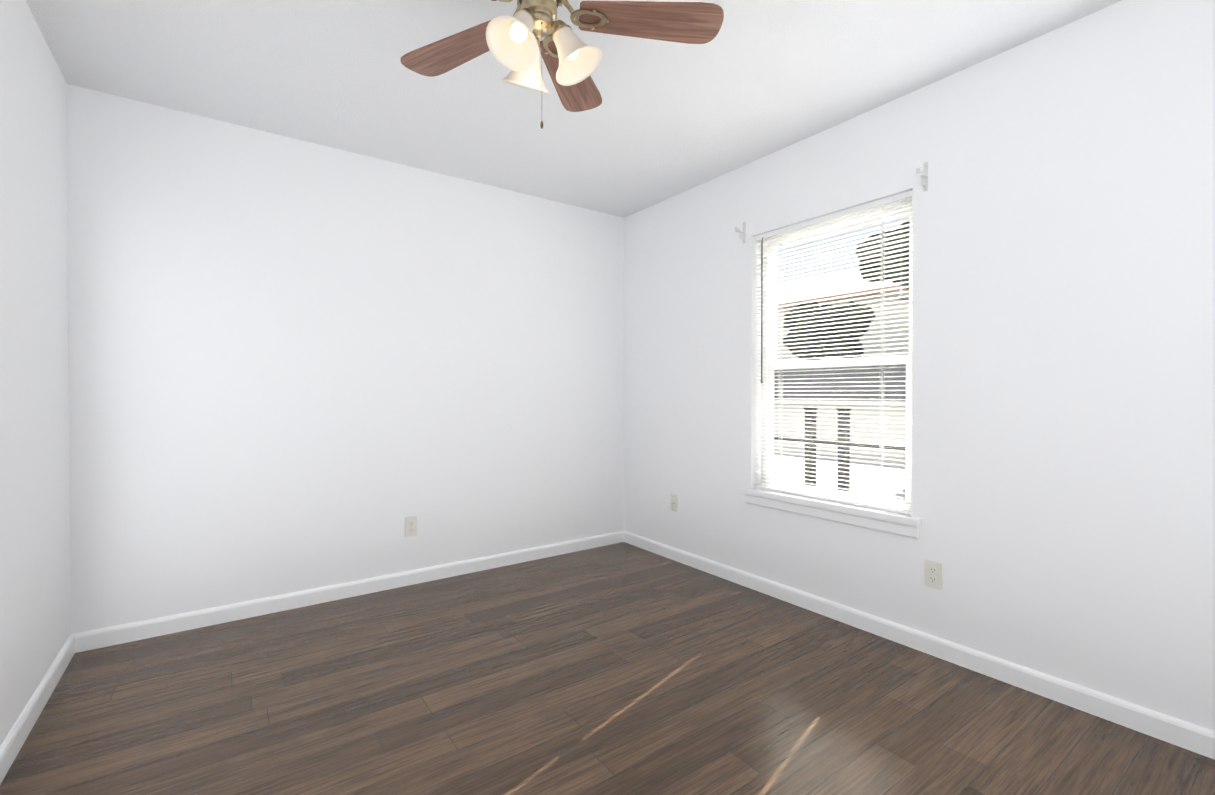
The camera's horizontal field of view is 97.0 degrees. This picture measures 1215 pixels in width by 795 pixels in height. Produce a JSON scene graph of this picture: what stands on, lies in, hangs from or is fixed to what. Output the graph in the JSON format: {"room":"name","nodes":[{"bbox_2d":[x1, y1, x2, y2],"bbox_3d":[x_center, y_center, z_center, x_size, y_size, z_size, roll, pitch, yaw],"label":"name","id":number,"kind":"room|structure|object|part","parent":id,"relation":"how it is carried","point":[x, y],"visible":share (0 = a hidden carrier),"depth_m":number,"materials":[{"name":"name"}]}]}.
{"room":"empty bedroom","nodes":[
{"label":"empty bedroom","id":0,"kind":"room"},
{"bbox_2d":[0,0,70,745],"bbox_3d":[-1.296,-0.110,0.756,0.160,2.440,3.700,0,1,-36],"label":"wall","id":1,"kind":"structure","parent":0,"point":[35,606],"depth_m":1.85,"materials":[{"name":"white paint"}]},
{"bbox_2d":[0,635,74,783],"bbox_3d":[-1.222,1.070,0.809,0.014,0.081,3.686,0,1,-36],"label":"baseboard","id":2,"kind":"structure","parent":1,"relation":"attached to","point":[15,738],"depth_m":1.81,"materials":[{"name":"white wood"}]},
{"bbox_2d":[67,84,623,633],"bbox_3d":[-1.139,-0.127,3.245,3.320,2.440,0.160,0,1,-36],"label":"wall","id":3,"kind":"structure","parent":0,"point":[297,364],"depth_m":2.83,"materials":[{"name":"white paint"}]},
{"bbox_2d":[71,531,624,652],"bbox_3d":[-1.088,1.053,3.183,3.000,0.081,0.014,0,1,-36],"label":"baseboard","id":4,"kind":"structure","parent":3,"relation":"attached to","point":[120,634],"depth_m":2.84,"materials":[{"name":"white wood"}]},
{"bbox_2d":[405,516,416,536],"bbox_3d":[-1.149,0.753,3.141,0.070,0.115,0.008,0,1,-36],"label":"electrical outlet","id":5,"kind":"object","parent":3,"relation":"attached to","point":[410,525],"visible":1,"depth_m":3.14,"materials":[{"name":"white plastic"}]},
{"bbox_2d":[25,0,1121,217],"bbox_3d":[-0.013,-1.396,1.668,3.320,0.120,4.020,0,1,-36],"label":"ceiling","id":6,"kind":"structure","parent":0,"point":[752,81],"depth_m":2.24,"materials":[{"name":"white paint"}]},
{"bbox_2d":[400,0,723,128],"bbox_3d":[-0.210,-1.046,1.513,1.014,0.579,1.028,0,1,-36],"label":"fan","id":7,"kind":"object","parent":6,"relation":"hanging from","point":[515,45],"visible":1,"depth_m":1.57,"materials":[{"name":"brown wood"}]},
{"bbox_3d":[-0.476,-1.102,1.703,0.420,0.006,0.148,0,6,30],"label":"blade","id":8,"kind":"part","parent":7,"relation":"part of","materials":[{"name":"brown wood"}]},
{"bbox_3d":[-0.253,-0.984,1.444,0.140,0.146,0.146,0,1,-36],"label":"lamp shade","id":9,"kind":"part","parent":7,"relation":"part of","materials":[{"name":"white glass"}]},
{"bbox_3d":[-0.240,-1.006,1.466,0.056,0.074,0.047,0,1,-36],"label":"bulb","id":10,"kind":"part","parent":7,"relation":"part of","materials":[{"name":"white glass"}]},
{"bbox_3d":[-0.248,-0.986,1.636,0.148,0.146,0.142,0,1,-36],"label":"lamp shade","id":11,"kind":"part","parent":7,"relation":"part of","materials":[{"name":"white glass"}]},
{"bbox_3d":[-0.185,-0.909,1.510,0.009,0.307,0.009,0,1,-36],"label":"pull chain","id":12,"kind":"part","parent":7,"relation":"part of","materials":[{"name":"brown metal"}]},
{"bbox_3d":[-0.126,-1.103,1.857,0.148,0.006,0.420,-6,-1,12],"label":"blade","id":13,"kind":"part","parent":7,"relation":"part of","materials":[{"name":"brown wood"}]},
{"bbox_3d":[-0.109,-1.006,1.537,0.053,0.074,0.048,0,1,-36],"label":"bulb","id":14,"kind":"part","parent":7,"relation":"part of","materials":[{"name":"white glass"}]},
{"bbox_3d":[-0.082,-0.985,1.537,0.138,0.146,0.143,0,1,-36],"label":"lamp shade","id":15,"kind":"part","parent":7,"relation":"part of","materials":[{"name":"white glass"}]},
{"label":"blade","id":16,"kind":"part","parent":7,"relation":"part of","materials":[{"name":"brown wood"}]},
{"bbox_2d":[0,542,1214,794],"bbox_3d":[-0.013,1.164,1.687,3.320,0.120,4.020,0,1,-36],"label":"floor","id":17,"kind":"structure","parent":0,"point":[622,668],"depth_m":1.90,"materials":[{"name":"brown wood"}]},
{"bbox_2d":[624,0,1214,730],"bbox_3d":[1.270,-0.123,2.599,0.160,2.440,3.700,0,1,-36],"label":"wall","id":18,"kind":"structure","parent":0,"point":[1064,358],"depth_m":2.05,"materials":[{"name":"white paint"}]},
{"bbox_2d":[671,494,677,511],"bbox_3d":[0.434,0.707,3.599,0.039,0.115,0.070,0,1,-36],"label":"outlet","id":19,"kind":"object","parent":18,"relation":"attached to","point":[674,502],"visible":1,"depth_m":3.60,"materials":[{"name":"white plastic"}]},
{"bbox_2d":[735,222,745,243],"bbox_3d":[0.765,-0.956,3.098,0.072,0.124,0.018,0,1,-36],"label":"curtain bracket","id":20,"kind":"object","parent":18,"relation":"attached to","point":[742,235],"visible":1,"depth_m":3.11,"materials":[{"name":"white metal"}]},
{"bbox_2d":[742,487,921,538],"bbox_3d":[1.103,0.570,2.742,0.121,0.092,0.970,0,1,-36],"label":"window sill","id":21,"kind":"structure","parent":18,"relation":"attached to","point":[901,524],"depth_m":2.63,"materials":[{"name":"white wood"}]},
{"bbox_2d":[761,198,911,510],"bbox_3d":[1.176,-0.189,2.789,0.071,1.470,0.880,0,1,-36],"label":"window","id":22,"kind":"structure","parent":18,"relation":"in","point":[882,360],"depth_m":2.80,"materials":[{"name":"white plastic"}]},
{"bbox_2d":[755,190,912,514],"bbox_3d":[1.106,-0.201,2.739,0.044,1.444,0.870,0,1,-36],"label":"window blind","id":23,"kind":"object","parent":22,"relation":"attached to","point":[901,197],"visible":0.92,"depth_m":2.69,"materials":[{"name":"white plastic"}]},
{"bbox_2d":[624,531,1214,759],"bbox_3d":[1.204,1.057,2.551,0.014,0.081,3.686,0,1,-36],"label":"baseboard","id":24,"kind":"structure","parent":18,"relation":"attached to","point":[1177,732],"depth_m":2.15,"materials":[{"name":"white wood"}]},
{"bbox_2d":[916,162,927,191],"bbox_3d":[1.342,-0.951,2.294,0.072,0.124,0.018,0,1,-36],"label":"curtain bracket","id":25,"kind":"object","parent":18,"relation":"attached to","point":[923,174],"visible":1,"depth_m":2.31,"materials":[{"name":"white metal"}]},
{"bbox_2d":[925,559,942,589],"bbox_3d":[1.391,0.755,2.294,0.008,0.115,0.070,0,1,-36],"label":"electrical outlet","id":26,"kind":"object","parent":18,"relation":"attached to","point":[933,574],"visible":1,"depth_m":2.29,"materials":[{"name":"white plastic"}]},
{"label":"outside","id":27,"kind":"structure","parent":0,"visible":0},
{"bbox_2d":[774,445,905,499],"bbox_3d":[9.116,1.459,12.122,90.000,0.240,90.000,0,1,-36],"label":"ground","id":28,"kind":"structure","parent":27,"point":[787,451],"depth_m":9.97,"materials":[{"name":"white"}]},
{"bbox_2d":[782,301,875,359],"bbox_3d":[8.855,-1.323,21.801,3.638,5.289,3.620,0,1,-36],"label":"tree","id":29,"kind":"object","parent":28,"relation":"on","point":[828,334],"depth_m":20.93,"materials":[{"name":"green plant"}]},
{"bbox_2d":[774,364,905,456],"bbox_3d":[8.355,0.145,14.028,5.700,2.440,38.700,0,1,-36],"label":"building","id":30,"kind":"structure","parent":28,"relation":"on","point":[822,432],"depth_m":13.53,"materials":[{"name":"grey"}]},
{"bbox_2d":[774,406,905,491],"bbox_3d":[1.808,0.733,4.222,0.080,1.325,3.980,0,1,-36],"label":"railing","id":31,"kind":"object","parent":28,"relation":"on","point":[810,417],"depth_m":4.18,"materials":[{"name":"black"}]},
{"bbox_2d":[777,269,908,361],"bbox_3d":[17.571,-2.909,24.318,11.000,8.400,41.000,0,1,-36],"label":"house","id":32,"kind":"structure","parent":28,"relation":"on","point":[882,341],"depth_m":24.06,"materials":[{"name":"grey"}]},
{"bbox_2d":[856,222,908,300],"bbox_3d":[6.041,-1.294,9.594,3.171,5.402,3.002,0,1,-36],"label":"tree","id":33,"kind":"object","parent":28,"relation":"on","point":[889,264],"depth_m":9.25,"materials":[{"name":"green plant"}]}
]}

